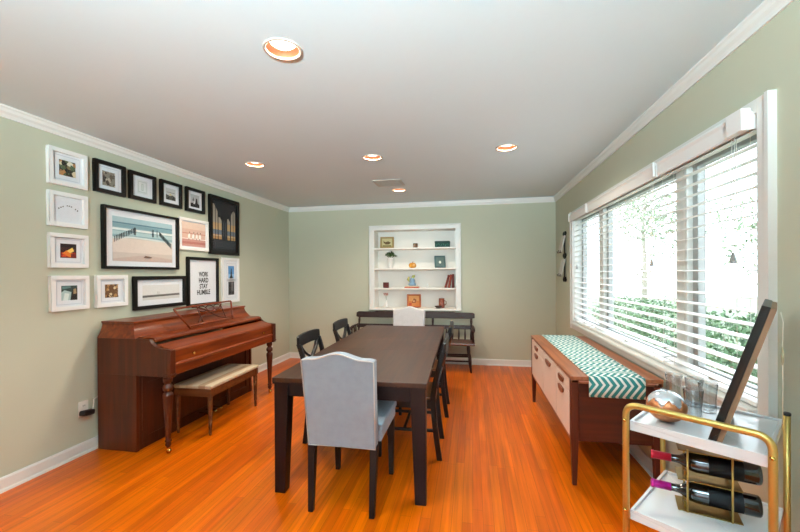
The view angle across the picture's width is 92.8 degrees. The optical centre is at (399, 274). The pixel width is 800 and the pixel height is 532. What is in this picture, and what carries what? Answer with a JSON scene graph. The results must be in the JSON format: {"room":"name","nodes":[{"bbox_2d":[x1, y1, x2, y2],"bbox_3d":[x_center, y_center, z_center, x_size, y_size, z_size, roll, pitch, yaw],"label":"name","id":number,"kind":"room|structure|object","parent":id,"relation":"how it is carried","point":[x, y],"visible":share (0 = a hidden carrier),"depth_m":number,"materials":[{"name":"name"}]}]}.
{"room":"dining room","nodes":[
{"label":"dining room","id":0,"kind":"room"},
{"bbox_2d":[0,117,289,477],"bbox_3d":[-2.559,0.147,2.580,0.140,2.440,8.208,0,0,11],"label":"wall","id":1,"kind":"structure","parent":0,"point":[48,360],"depth_m":2.73,"materials":[{"name":"green paint"}]},
{"bbox_2d":[45,145,87,190],"bbox_3d":[-2.437,-0.778,2.795,0.029,0.264,0.277,0,0,11],"label":"picture frame","id":2,"kind":"object","parent":1,"relation":"attached to","point":[66,168],"visible":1,"depth_m":2.78,"materials":[{"name":"white wood"}]},
{"bbox_2d":[59,159,75,177],"bbox_3d":[-2.439,-0.778,2.795,0.003,0.111,0.115,0,0,11],"label":"picture","id":3,"kind":"object","parent":2,"relation":"attached to","point":[67,167],"depth_m":2.80},
{"bbox_2d":[46,189,87,228],"bbox_3d":[-2.435,-0.473,2.796,0.029,0.250,0.277,0,0,11],"label":"picture frame","id":4,"kind":"object","parent":1,"relation":"attached to","point":[63,209],"visible":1,"depth_m":2.78,"materials":[{"name":"white wood"}]},
{"bbox_2d":[56,200,78,219],"bbox_3d":[-2.438,-0.473,2.796,0.001,0.125,0.164,0,0,11],"label":"picture","id":5,"kind":"object","parent":4,"relation":"attached to","point":[65,209],"depth_m":2.79},
{"bbox_2d":[47,232,88,267],"bbox_3d":[-2.433,-0.175,2.799,0.029,0.248,0.276,0,0,11],"label":"picture frame","id":6,"kind":"object","parent":1,"relation":"attached to","point":[64,250],"visible":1,"depth_m":2.79,"materials":[{"name":"white wood"}]},
{"bbox_2d":[60,243,75,257],"bbox_3d":[-2.436,-0.175,2.800,0.001,0.104,0.114,0,0,11],"label":"picture","id":7,"kind":"object","parent":6,"relation":"attached to","point":[67,250],"depth_m":2.80},
{"bbox_2d":[48,275,89,311],"bbox_3d":[-2.430,0.133,2.804,0.029,0.255,0.275,0,0,11],"label":"picture frame","id":8,"kind":"object","parent":1,"relation":"attached to","point":[65,293],"visible":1,"depth_m":2.79,"materials":[{"name":"white wood"}]},
{"bbox_2d":[61,285,76,300],"bbox_3d":[-2.433,0.133,2.805,0.001,0.107,0.114,0,0,11],"label":"picture","id":9,"kind":"object","parent":8,"relation":"attached to","point":[68,292],"depth_m":2.80},
{"bbox_2d":[78,399,87,417],"bbox_3d":[-2.417,1.020,2.909,0.010,0.116,0.074,0,0,11],"label":"wall outlet","id":10,"kind":"object","parent":1,"relation":"attached to","point":[83,405],"visible":0.73,"depth_m":2.90,"materials":[{"name":"beige plastic"}]},
{"bbox_2d":[79,396,97,415],"bbox_3d":[-2.381,1.013,2.933,0.050,0.123,0.152,0,0,11],"label":"power adapter","id":11,"kind":"object","parent":10,"relation":"attached to","point":[87,412],"visible":1,"depth_m":2.89,"materials":[{"name":"black plastic"}]},
{"bbox_2d":[92,158,125,197],"bbox_3d":[-2.376,-0.789,3.121,0.029,0.259,0.277,0,0,11],"label":"picture frame","id":12,"kind":"object","parent":1,"relation":"attached to","point":[109,178],"visible":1,"depth_m":3.11,"materials":[{"name":"black wood"}]},
{"bbox_2d":[102,170,114,187],"bbox_3d":[-2.379,-0.783,3.115,0.004,0.117,0.112,0,0,11],"label":"picture","id":13,"kind":"object","parent":12,"relation":"attached to","point":[108,176],"depth_m":3.11},
{"bbox_2d":[94,275,127,307],"bbox_3d":[-2.369,0.132,3.133,0.029,0.256,0.279,0,0,11],"label":"picture frame","id":14,"kind":"object","parent":1,"relation":"attached to","point":[109,290],"visible":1,"depth_m":3.12,"materials":[{"name":"white wood"}]},
{"bbox_2d":[105,284,117,297],"bbox_3d":[-2.370,0.132,3.133,0.005,0.108,0.116,0,0,11],"label":"picture","id":15,"kind":"object","parent":14,"relation":"attached to","point":[111,290],"depth_m":3.13},
{"bbox_2d":[100,204,178,269],"bbox_3d":[-2.311,-0.310,3.444,0.034,0.519,0.802,0,0,11],"label":"picture frame","id":16,"kind":"object","parent":1,"relation":"attached to","point":[130,238],"visible":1,"depth_m":3.37,"materials":[{"name":"black wood"}]},
{"bbox_2d":[112,215,171,262],"bbox_3d":[-2.312,-0.305,3.456,0.005,0.374,0.638,0,0,11],"label":"picture","id":17,"kind":"object","parent":16,"relation":"attached to","point":[135,239],"depth_m":3.41},
{"bbox_2d":[127,169,156,203],"bbox_3d":[-2.318,-0.789,3.432,0.029,0.247,0.283,0,0,11],"label":"picture frame","id":18,"kind":"object","parent":1,"relation":"attached to","point":[141,186],"visible":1,"depth_m":3.42,"materials":[{"name":"black wood"}]},
{"bbox_2d":[137,179,147,194],"bbox_3d":[-2.321,-0.789,3.433,0.001,0.124,0.112,0,0,11],"label":"picture","id":19,"kind":"object","parent":18,"relation":"attached to","point":[142,184],"depth_m":3.43},
{"bbox_2d":[0,103,289,211],"bbox_3d":[-2.504,-1.037,2.432,0.036,0.072,7.668,0,0,11],"label":"trim","id":20,"kind":"structure","parent":1,"relation":"attached to","point":[7,112],"depth_m":3.14,"materials":[{"name":"white paint"}]},
{"bbox_2d":[0,352,289,493],"bbox_3d":[-2.494,1.322,2.441,0.026,0.090,7.668,0,0,11],"label":"baseboard","id":21,"kind":"structure","parent":1,"relation":"attached to","point":[16,478],"depth_m":2.68,"materials":[{"name":"white paint"}]},
{"bbox_2d":[132,276,185,310],"bbox_3d":[-2.275,0.162,3.632,0.029,0.300,0.617,0,0,11],"label":"picture frame","id":22,"kind":"object","parent":1,"relation":"attached to","point":[148,292],"visible":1,"depth_m":3.59,"materials":[{"name":"black wood"}]},
{"bbox_2d":[142,284,179,299],"bbox_3d":[-2.276,0.163,3.645,0.001,0.135,0.441,0,0,11],"label":"picture","id":23,"kind":"object","parent":22,"relation":"attached to","point":[149,291],"depth_m":3.63},
{"bbox_2d":[159,179,182,208],"bbox_3d":[-2.257,-0.792,3.757,0.029,0.247,0.273,0,0,11],"label":"picture frame","id":24,"kind":"object","parent":1,"relation":"attached to","point":[170,193],"visible":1,"depth_m":3.75,"materials":[{"name":"black wood"}]},
{"bbox_2d":[166,188,175,200],"bbox_3d":[-2.260,-0.792,3.757,0.001,0.114,0.124,0,0,11],"label":"picture","id":25,"kind":"object","parent":24,"relation":"attached to","point":[170,192],"depth_m":3.76},
{"bbox_2d":[178,216,208,251],"bbox_3d":[-2.200,-0.427,4.072,0.021,0.333,0.439,0,0,11],"label":"picture frame","id":26,"kind":"object","parent":1,"relation":"attached to","point":[193,233],"visible":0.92,"depth_m":4.06,"materials":[{"name":"white wood"}]},
{"bbox_2d":[182,221,205,247],"bbox_3d":[-2.199,-0.427,4.072,0.002,0.253,0.348,0,0,11],"label":"picture","id":27,"kind":"object","parent":26,"relation":"attached to","point":[193,232],"depth_m":4.06},
{"bbox_2d":[184,186,204,213],"bbox_3d":[-2.196,-0.794,4.083,0.029,0.252,0.281,0,0,11],"label":"picture frame","id":28,"kind":"object","parent":1,"relation":"attached to","point":[194,199],"visible":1,"depth_m":4.07,"materials":[{"name":"black wood"}]},
{"bbox_2d":[190,194,198,207],"bbox_3d":[-2.199,-0.790,4.087,0.001,0.134,0.133,0,0,11],"label":"picture","id":29,"kind":"object","parent":28,"relation":"attached to","point":[194,198],"depth_m":4.08},
{"bbox_2d":[185,257,218,305],"bbox_3d":[-2.169,0.074,4.203,0.029,0.530,0.497,0,0,11],"label":"picture frame","id":30,"kind":"object","parent":1,"relation":"attached to","point":[202,274],"visible":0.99,"depth_m":4.18,"materials":[{"name":"black wood"}]},
{"bbox_2d":[208,194,239,255],"bbox_3d":[-2.102,-0.579,4.566,0.034,0.678,0.548,0,0,11],"label":"picture frame","id":31,"kind":"object","parent":1,"relation":"attached to","point":[223,213],"visible":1,"depth_m":4.55,"materials":[{"name":"black wood"}]},
{"bbox_2d":[212,198,235,252],"bbox_3d":[-2.106,-0.579,4.566,0.003,0.610,0.479,0,0,11],"label":"picture","id":32,"kind":"object","parent":31,"relation":"attached to","point":[223,209],"depth_m":4.55},
{"bbox_2d":[221,258,239,302],"bbox_3d":[-2.083,0.067,4.686,0.019,0.545,0.345,0,0,11],"label":"picture frame","id":33,"kind":"object","parent":1,"relation":"attached to","point":[230,268],"visible":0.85,"depth_m":4.68,"materials":[{"name":"white wood"}]},
{"bbox_2d":[228,281,233,294],"bbox_3d":[-2.079,0.165,4.697,0.001,0.164,0.116,0,0,11],"label":"picture","id":34,"kind":"object","parent":33,"relation":"attached to","point":[230,283],"depth_m":4.69},
{"bbox_2d":[228,266,233,278],"bbox_3d":[-2.080,-0.032,4.696,0.001,0.153,0.116,0,0,11],"label":"picture","id":35,"kind":"object","parent":33,"relation":"attached to","point":[230,268],"depth_m":4.69},
{"bbox_2d":[0,358,658,531],"bbox_3d":[-0.462,1.415,2.193,4.391,0.120,8.208,0,0,11],"label":"floor","id":36,"kind":"structure","parent":0,"point":[505,465],"depth_m":2.50,"materials":[{"name":"brown wood"}]},
{"bbox_2d":[97,300,275,452],"bbox_3d":[-1.900,0.818,3.689,0.672,1.091,1.574,0,0,11],"label":"upright piano","id":37,"kind":"object","parent":36,"relation":"on","point":[137,376],"visible":0.96,"depth_m":3.04,"materials":[{"name":"brown wood"}]},
{"bbox_2d":[138,316,259,342],"bbox_3d":[-1.839,0.504,3.676,0.192,0.050,1.488,0,0,11],"label":"lid","id":38,"kind":"object","parent":37,"relation":"attached to","point":[165,334],"depth_m":3.41,"materials":[{"name":"brown wood"}]},
{"bbox_2d":[174,364,257,435],"bbox_3d":[-1.703,1.146,3.611,0.356,0.425,0.770,0,0,9],"label":"piano bench","id":39,"kind":"object","parent":36,"relation":"on","point":[210,383],"visible":1,"depth_m":3.37,"materials":[{"name":"wood"}]},
{"bbox_2d":[296,329,323,443],"bbox_3d":[-0.540,0.916,3.217,0.531,0.872,0.456,0,0,9],"label":"dining chair","id":40,"kind":"object","parent":36,"relation":"on","point":[308,336],"visible":0.3,"depth_m":3.19,"materials":[{"name":"black paint"}]},
{"bbox_2d":[333,318,351,341],"bbox_3d":[-0.394,0.913,4.024,0.531,0.872,0.456,0,0,9],"label":"dining chair","id":41,"kind":"object","parent":36,"relation":"on","point":[340,323],"visible":0.23,"depth_m":4.08,"materials":[{"name":"black paint"}]},
{"bbox_2d":[300,352,396,518],"bbox_3d":[-0.295,0.892,2.376,0.446,0.923,0.586,0,0,11],"label":"upholstered chair","id":42,"kind":"object","parent":36,"relation":"on","point":[343,409],"visible":0.96,"depth_m":2.14,"materials":[{"name":"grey fabric"}]},
{"bbox_2d":[377,400,396,429],"bbox_3d":[-0.281,0.872,2.452,0.446,0.062,0.431,0,0,11],"label":"seat cushion","id":43,"kind":"object","parent":42,"relation":"on","point":[385,409],"depth_m":2.40,"materials":[{"name":"grey fabric"}]},
{"bbox_2d":[272,325,443,505],"bbox_3d":[-0.127,0.989,3.475,0.960,0.720,2.408,0,0,9],"label":"dining table","id":44,"kind":"object","parent":36,"relation":"on","point":[405,356],"visible":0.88,"depth_m":2.39,"materials":[{"name":"brown wood"}]},
{"bbox_2d":[393,306,424,325],"bbox_3d":[0.077,0.882,4.810,0.446,0.923,0.586,0,0,11],"label":"upholstered chair","id":45,"kind":"object","parent":36,"relation":"on","point":[409,315],"visible":0.3,"depth_m":5.00,"materials":[{"name":"grey fabric"}]},
{"bbox_2d":[350,311,474,372],"bbox_3d":[0.177,0.945,5.533,1.795,0.794,0.435,0,0,11],"label":"bench","id":46,"kind":"object","parent":36,"relation":"on","point":[428,314],"visible":0.38,"depth_m":5.58,"materials":[{"name":"brown wood"}]},
{"bbox_2d":[378,333,448,460],"bbox_3d":[0.117,0.913,2.985,0.531,0.872,0.456,0,0,9],"label":"dining chair","id":47,"kind":"object","parent":36,"relation":"on","point":[433,400],"visible":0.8,"depth_m":2.78,"materials":[{"name":"black paint"}]},
{"bbox_2d":[399,321,453,417],"bbox_3d":[0.272,0.909,3.811,0.531,0.872,0.456,0,0,9],"label":"dining chair","id":48,"kind":"object","parent":36,"relation":"on","point":[443,379],"visible":0.41,"depth_m":3.60,"materials":[{"name":"black paint"}]},
{"bbox_2d":[531,335,663,485],"bbox_3d":[1.496,0.990,3.182,0.542,0.700,1.650,0,0,11],"label":"sideboard","id":49,"kind":"object","parent":36,"relation":"on","point":[565,387],"visible":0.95,"depth_m":2.43,"materials":[{"name":"brown wood"}]},
{"bbox_2d":[542,335,645,399],"bbox_3d":[1.499,0.698,3.182,0.323,0.128,1.671,0,0,11],"label":"table runner","id":50,"kind":"object","parent":49,"relation":"on","point":[608,378],"visible":0.98,"depth_m":2.51,"materials":[{"name":"teal fabric"}]},
{"bbox_2d":[622,388,790,531],"bbox_3d":[1.161,0.911,1.443,0.490,0.873,0.458,-1,0,-41],"label":"bar cart","id":51,"kind":"object","parent":36,"relation":"on","point":[753,438],"visible":0.86,"depth_m":1.39,"materials":[{"name":"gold metal"}]},
{"bbox_2d":[646,390,687,421],"bbox_3d":[1.016,0.498,1.452,0.132,0.115,0.132,0,0,11],"label":"bowl","id":52,"kind":"object","parent":51,"relation":"on","point":[664,399],"visible":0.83,"depth_m":1.41,"materials":[{"name":"silver metal"}]},
{"bbox_2d":[665,374,682,396],"bbox_3d":[1.201,0.494,1.672,0.066,0.120,0.066,0,0,11],"label":"glass tumbler","id":53,"kind":"object","parent":51,"relation":"on","point":[665,374],"visible":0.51,"depth_m":1.65,"materials":[{"name":"clear glass"}]},
{"bbox_2d":[682,386,703,417],"bbox_3d":[1.124,0.495,1.460,0.066,0.120,0.066,0,0,11],"label":"glass tumbler","id":54,"kind":"object","parent":51,"relation":"on","point":[683,386],"visible":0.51,"depth_m":1.44,"materials":[{"name":"clear glass"}]},
{"bbox_2d":[684,376,703,407],"bbox_3d":[1.242,0.494,1.609,0.066,0.120,0.066,0,0,11],"label":"glass tumbler","id":55,"kind":"object","parent":51,"relation":"on","point":[684,376],"visible":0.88,"depth_m":1.60,"materials":[{"name":"clear glass"}]},
{"bbox_2d":[630,470,782,531],"bbox_3d":[1.162,0.905,1.444,0.443,0.038,0.383,-1,0,-41],"label":"tray","id":56,"kind":"object","parent":51,"relation":"on","point":[657,509],"depth_m":1.41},
{"bbox_2d":[630,400,782,467],"bbox_3d":[1.160,0.567,1.443,0.443,0.038,0.383,-1,0,-41],"label":"tray","id":57,"kind":"object","parent":51,"relation":"on","point":[742,447],"depth_m":1.36,"materials":[{"name":"white wood"}]},
{"bbox_2d":[698,380,718,414],"bbox_3d":[1.243,0.494,1.538,0.066,0.120,0.066,0,0,11],"label":"glass tumbler","id":58,"kind":"object","parent":51,"relation":"on","point":[699,380],"visible":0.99,"depth_m":1.53,"materials":[{"name":"clear glass"}]},
{"bbox_2d":[675,442,743,525],"bbox_3d":[1.165,0.775,1.445,0.190,0.236,0.106,0,0,30],"label":"wine rack","id":59,"kind":"object","parent":51,"relation":"on","point":[683,503],"visible":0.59,"depth_m":1.43,"materials":[{"name":"gold metal"}]},
{"bbox_2d":[651,478,762,517],"bbox_3d":[1.151,0.833,1.450,0.328,0.075,0.076,0,0,30],"label":"wine bottle","id":60,"kind":"object","parent":59,"relation":"in","point":[745,503],"visible":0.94,"depth_m":1.41,"materials":[{"name":"black glass"}]},
{"bbox_2d":[651,449,762,485],"bbox_3d":[1.151,0.718,1.450,0.328,0.075,0.076,0,0,30],"label":"wine bottle","id":61,"kind":"object","parent":59,"relation":"in","point":[745,472],"visible":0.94,"depth_m":1.40,"materials":[{"name":"black glass"}]},
{"bbox_2d":[708,299,783,442],"bbox_3d":[1.231,0.324,1.349,0.180,0.462,0.403,0,0,45],"label":"picture frame","id":62,"kind":"object","parent":51,"relation":"on","point":[767,312],"visible":0.98,"depth_m":1.21,"materials":[{"name":"black wood"}]},
{"bbox_2d":[0,0,763,206],"bbox_3d":[-0.478,-1.185,2.184,4.391,0.200,8.208,0,0,11],"label":"ceiling","id":63,"kind":"structure","parent":0,"point":[431,88],"depth_m":2.13,"materials":[{"name":"paint"}]},
{"bbox_2d":[245,162,264,166],"bbox_3d":[-1.423,-1.151,3.736,0.186,0.146,0.186,0,0,11],"label":"recessed light","id":64,"kind":"object","parent":63,"relation":"in","point":[251,164],"visible":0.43,"depth_m":3.79,"materials":[{"name":"paint"}]},
{"bbox_2d":[262,38,302,60],"bbox_3d":[-0.563,-1.150,1.830,0.186,0.146,0.186,0,0,11],"label":"recessed light","id":65,"kind":"object","parent":63,"relation":"in","point":[283,49],"visible":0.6,"depth_m":1.86,"materials":[{"name":"paint"}]},
{"bbox_2d":[362,154,382,160],"bbox_3d":[-0.255,-1.157,3.532,0.186,0.146,0.186,0,0,11],"label":"recessed light","id":66,"kind":"object","parent":63,"relation":"in","point":[371,157],"visible":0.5,"depth_m":3.59,"materials":[{"name":"paint"}]},
{"bbox_2d":[372,179,404,186],"bbox_3d":[-0.131,-1.090,4.521,0.333,0.010,0.290,0,0,11],"label":"ceiling vent","id":67,"kind":"object","parent":63,"relation":"in","point":[392,182],"visible":1,"depth_m":4.49,"materials":[{"name":"metal"}]},
{"bbox_2d":[392,188,405,191],"bbox_3d":[-0.013,-1.164,4.907,0.186,0.146,0.186,0,0,11],"label":"recessed light","id":68,"kind":"object","parent":63,"relation":"in","point":[394,189],"visible":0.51,"depth_m":4.96,"materials":[{"name":"paint"}]},
{"bbox_2d":[495,144,517,151],"bbox_3d":[0.918,-1.164,3.282,0.186,0.146,0.186,0,0,11],"label":"recessed light","id":69,"kind":"object","parent":63,"relation":"in","point":[505,147],"visible":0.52,"depth_m":3.33,"materials":[{"name":"paint"}]},
{"bbox_2d":[289,202,555,359],"bbox_3d":[0.249,0.118,6.026,4.111,2.440,0.400,0,0,11],"label":"wall","id":70,"kind":"structure","parent":0,"point":[508,251],"depth_m":5.68,"materials":[{"name":"green paint"}]},
{"bbox_2d":[290,352,530,366],"bbox_3d":[0.217,1.294,5.821,4.111,0.090,0.026,0,0,11],"label":"baseboard","id":71,"kind":"structure","parent":70,"relation":"attached to","point":[492,362],"depth_m":5.61,"materials":[{"name":"white paint"}]},
{"bbox_2d":[369,223,460,310],"bbox_3d":[0.241,-0.114,5.944,1.417,1.306,0.358,0,0,11],"label":"bookshelf","id":72,"kind":"object","parent":70,"relation":"attached to","point":[425,272],"visible":0.98,"depth_m":6.03,"materials":[{"name":"white paint"}]},
{"bbox_2d":[383,293,387,306],"bbox_3d":[-0.222,0.399,6.031,0.081,0.233,0.078,-1,0,-39],"label":"flower vase","id":73,"kind":"object","parent":72,"relation":"on","point":[385,303],"visible":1,"depth_m":6.02,"materials":[{"name":"white ceramic"}]},
{"bbox_2d":[383,282,388,287],"bbox_3d":[-0.222,0.162,6.033,0.092,0.085,0.092,0,0,11],"label":"candle holder","id":74,"kind":"object","parent":72,"relation":"on","point":[385,284],"visible":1,"depth_m":6.00,"materials":[{"name":"red glass"}]},
{"bbox_2d":[380,237,393,247],"bbox_3d":[-0.202,-0.510,6.069,0.218,0.181,0.100,0,0,6],"label":"picture frame","id":75,"kind":"object","parent":72,"relation":"on","point":[385,242],"visible":0.9,"depth_m":6.03,"materials":[{"name":"gold metal"}]},
{"bbox_2d":[382,238,391,246],"bbox_3d":[-0.206,-0.510,6.034,0.175,0.139,0.014,0,0,6],"label":"picture","id":76,"kind":"object","parent":75,"relation":"attached to","point":[386,242],"depth_m":6.03},
{"bbox_2d":[385,251,396,267],"bbox_3d":[-0.145,-0.244,6.015,0.202,0.283,0.189,0,0,11],"label":"potted plant","id":77,"kind":"object","parent":72,"relation":"on","point":[390,261],"visible":0.97,"depth_m":5.98,"materials":[{"name":"green plant"}]},
{"bbox_2d":[409,262,415,267],"bbox_3d":[0.196,-0.157,5.954,0.112,0.104,0.112,0,0,33],"label":"pumpkin","id":78,"kind":"object","parent":72,"relation":"on","point":[411,265],"visible":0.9,"depth_m":5.91,"materials":[{"name":"orange ceramic"}]},
{"bbox_2d":[407,294,420,306],"bbox_3d":[0.221,0.407,5.998,0.218,0.206,0.108,0,0,5],"label":"picture frame","id":79,"kind":"object","parent":72,"relation":"on","point":[414,300],"visible":0.88,"depth_m":5.96,"materials":[{"name":"orange wood"}]},
{"bbox_2d":[408,296,419,305],"bbox_3d":[0.218,0.407,5.960,0.175,0.164,0.017,0,0,5],"label":"picture","id":80,"kind":"object","parent":79,"relation":"attached to","point":[412,300],"depth_m":5.96},
{"bbox_2d":[434,256,445,267],"bbox_3d":[0.617,-0.203,5.934,0.169,0.190,0.134,0,0,-4],"label":"picture frame","id":81,"kind":"object","parent":72,"relation":"on","point":[439,261],"visible":1,"depth_m":5.90,"materials":[{"name":"teal wood"}]},
{"bbox_2d":[436,257,443,265],"bbox_3d":[0.619,-0.204,5.902,0.125,0.147,0.049,0,0,-4],"label":"picture","id":82,"kind":"object","parent":81,"relation":"attached to","point":[439,260],"depth_m":5.90},
{"bbox_2d":[435,241,449,246],"bbox_3d":[0.653,-0.469,5.864,0.230,0.095,0.130,0,0,11],"label":"decorative box","id":83,"kind":"object","parent":72,"relation":"on","point":[437,243],"visible":0.87,"depth_m":5.80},
{"bbox_2d":[439,298,446,307],"bbox_3d":[0.653,0.437,5.896,0.108,0.145,0.087,0,0,43],"label":"ceramic mug","id":84,"kind":"object","parent":72,"relation":"on","point":[441,300],"visible":0.73,"depth_m":5.87,"materials":[{"name":"ceramic"}]},
{"bbox_2d":[445,275,449,287],"bbox_3d":[0.726,0.099,5.855,0.080,0.200,0.140,0,0,11],"label":"book","id":85,"kind":"object","parent":72,"relation":"on","point":[448,276],"visible":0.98,"depth_m":5.79,"materials":[{"name":"paper"}]},
{"bbox_2d":[448,274,451,287],"bbox_3d":[0.770,0.095,5.847,0.064,0.207,0.140,0,0,11],"label":"book","id":86,"kind":"object","parent":72,"relation":"on","point":[450,278],"visible":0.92,"depth_m":5.78,"materials":[{"name":"paper"}]},
{"bbox_3d":[0.191,0.194,5.956,0.220,0.018,0.150,0,0,11],"label":"book","id":87,"kind":"object","parent":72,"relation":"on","visible":0},
{"bbox_3d":[0.186,0.177,5.957,0.190,0.014,0.140,0,0,8],"label":"book","id":88,"kind":"object","parent":87,"relation":"on","visible":0},
{"bbox_2d":[407,275,415,285],"bbox_3d":[0.188,0.085,5.958,0.122,0.169,0.132,-1,0,-40],"label":"vase","id":89,"kind":"object","parent":88,"relation":"on","point":[411,280],"visible":1,"depth_m":5.92,"materials":[{"name":"blue ceramic"}]},
{"bbox_2d":[289,197,554,211],"bbox_3d":[0.201,-1.065,5.808,4.111,0.072,0.036,0,0,11],"label":"trim","id":90,"kind":"structure","parent":70,"relation":"attached to","point":[533,199],"depth_m":5.77,"materials":[{"name":"white paint"}]},
{"bbox_2d":[556,0,799,531],"bbox_3d":[1.619,0.124,1.798,0.140,2.440,8.208,0,0,11],"label":"wall","id":91,"kind":"structure","parent":0,"point":[770,59],"depth_m":1.56,"materials":[{"name":"green paint"}]},
{"bbox_2d":[557,231,566,281],"bbox_3d":[2.089,-0.235,4.918,0.083,0.650,0.207,0,0,11],"label":"candle sconce","id":92,"kind":"object","parent":91,"relation":"attached to","point":[562,242],"visible":1,"depth_m":4.90,"materials":[{"name":"black metal"}]},
{"bbox_2d":[569,212,573,327],"bbox_3d":[2.040,-0.057,4.519,0.032,1.378,0.075,0,0,11],"label":"trim","id":93,"kind":"structure","parent":91,"relation":"attached to","point":[571,222],"depth_m":4.51,"materials":[{"name":"white paint"}]},
{"bbox_2d":[574,219,587,320],"bbox_3d":[1.846,-0.054,3.016,0.140,1.255,2.950,0,0,11],"label":"trim","id":94,"kind":"structure","parent":91,"relation":"attached to","point":[577,272],"depth_m":4.46,"materials":[{"name":"white paint"}]},
{"bbox_2d":[582,211,598,327],"bbox_3d":[2.053,-0.059,4.106,0.096,1.239,0.708,0,0,11],"label":"window","id":95,"kind":"structure","parent":91,"relation":"in","point":[584,252],"depth_m":4.40,"materials":[{"name":"grey paint"}]},
{"bbox_2d":[568,205,595,329],"bbox_3d":[1.974,-0.083,4.144,0.110,1.264,0.677,0,0,11],"label":"window blind","id":96,"kind":"object","parent":95,"relation":"attached to","point":[579,214],"visible":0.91,"depth_m":4.08,"materials":[{"name":"beige plastic"}]},
{"bbox_2d":[629,445,652,477],"bbox_3d":[1.520,1.300,1.689,0.026,0.090,7.668,0,0,11],"label":"baseboard","id":97,"kind":"structure","parent":91,"relation":"attached to","point":[635,451],"depth_m":2.68,"materials":[{"name":"white paint"}]},
{"bbox_2d":[607,173,676,362],"bbox_3d":[1.844,-0.054,2.991,0.096,1.239,1.320,0,0,11],"label":"window","id":98,"kind":"structure","parent":91,"relation":"in","point":[671,178],"depth_m":3.53,"materials":[{"name":"grey paint"}]},
{"bbox_2d":[585,162,671,362],"bbox_3d":[1.777,-0.079,3.090,0.110,1.264,1.440,0,0,11],"label":"window blind","id":99,"kind":"object","parent":98,"relation":"attached to","point":[647,177],"visible":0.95,"depth_m":2.87,"materials":[{"name":"beige plastic"}]},
{"bbox_2d":[599,165,698,369],"bbox_3d":[1.867,-0.054,2.987,0.090,1.255,1.560,0,0,11],"label":"trim","id":100,"kind":"structure","parent":91,"relation":"attached to","point":[688,223],"depth_m":2.28,"materials":[{"name":"white paint"}]},
{"bbox_2d":[570,322,756,413],"bbox_3d":[1.811,0.574,3.026,0.160,0.026,2.924,0,0,11],"label":"trim","id":101,"kind":"structure","parent":91,"relation":"attached to","point":[709,390],"depth_m":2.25,"materials":[{"name":"white paint"}]},
{"bbox_2d":[572,99,756,211],"bbox_3d":[1.762,-0.710,3.029,0.022,0.058,2.949,0,0,11],"label":"trim","id":102,"kind":"structure","parent":91,"relation":"attached to","point":[753,105],"depth_m":2.08,"materials":[{"name":"white paint"}]},
{"bbox_2d":[554,0,794,201],"bbox_3d":[1.501,-1.059,1.682,0.036,0.072,7.668,0,0,11],"label":"trim","id":103,"kind":"structure","parent":91,"relation":"attached to","point":[767,10],"depth_m":2.00,"materials":[{"name":"white paint"}]},
{"bbox_2d":[693,134,756,397],"bbox_3d":[1.640,-0.049,1.901,0.096,1.239,0.658,0,0,11],"label":"window","id":104,"kind":"structure","parent":91,"relation":"in","point":[700,220],"depth_m":2.17,"materials":[{"name":"grey paint"}]},
{"bbox_2d":[656,108,756,406],"bbox_3d":[1.570,-0.073,1.985,0.110,1.264,0.780,0,0,11],"label":"window blind","id":105,"kind":"object","parent":104,"relation":"attached to","point":[740,125],"visible":0.83,"depth_m":1.88,"materials":[{"name":"beige plastic"}]},
{"bbox_2d":[757,89,777,417],"bbox_3d":[1.483,-0.043,1.546,0.032,1.378,0.075,0,0,11],"label":"trim","id":106,"kind":"structure","parent":91,"relation":"attached to","point":[767,283],"depth_m":1.51,"materials":[{"name":"white paint"}]},
{"label":"outside","id":107,"kind":"structure","parent":0,"visible":0},
{"bbox_2d":[587,297,756,374],"bbox_3d":[16.154,1.731,1.051,28.651,0.050,52.000,0,0,11],"label":"ground","id":108,"kind":"structure","parent":107,"point":[732,302],"depth_m":18.69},
{"bbox_2d":[589,295,673,337],"bbox_3d":[6.093,1.127,10.050,1.894,1.234,2.477,0,0,11],"label":"shrub","id":109,"kind":"object","parent":108,"relation":"on","point":[619,297],"visible":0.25,"depth_m":9.85,"materials":[{"name":"green plant"}]},
{"bbox_2d":[594,184,720,303],"bbox_3d":[12.457,-1.585,19.098,5.105,6.515,6.048,0,0,11],"label":"tree","id":110,"kind":"object","parent":108,"relation":"on","point":[644,233],"visible":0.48,"depth_m":18.82,"materials":[{"name":"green plant"}]},
{"bbox_2d":[621,294,725,353],"bbox_3d":[5.429,1.070,7.627,1.703,1.375,2.067,0,0,11],"label":"shrub","id":111,"kind":"object","parent":108,"relation":"on","point":[665,304],"visible":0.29,"depth_m":7.71,"materials":[{"name":"green plant"}]},
{"bbox_2d":[664,310,756,384],"bbox_3d":[4.822,1.119,5.486,1.702,1.295,2.018,0,0,11],"label":"shrub","id":112,"kind":"object","parent":108,"relation":"on","point":[719,325],"visible":0.16,"depth_m":5.38,"materials":[{"name":"green plant"}]},
{"bbox_2d":[709,170,756,278],"bbox_3d":[12.840,-1.394,12.357,5.220,6.176,5.294,0,0,11],"label":"tree","id":113,"kind":"object","parent":108,"relation":"on","point":[753,225],"visible":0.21,"depth_m":13.02,"materials":[{"name":"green plant"}]},
{"bbox_2d":[714,313,756,384],"bbox_3d":[4.054,0.981,3.614,1.612,1.591,1.799,0,0,11],"label":"shrub","id":114,"kind":"object","parent":108,"relation":"on","point":[742,341],"visible":0.03,"depth_m":4.11,"materials":[{"name":"green plant"}]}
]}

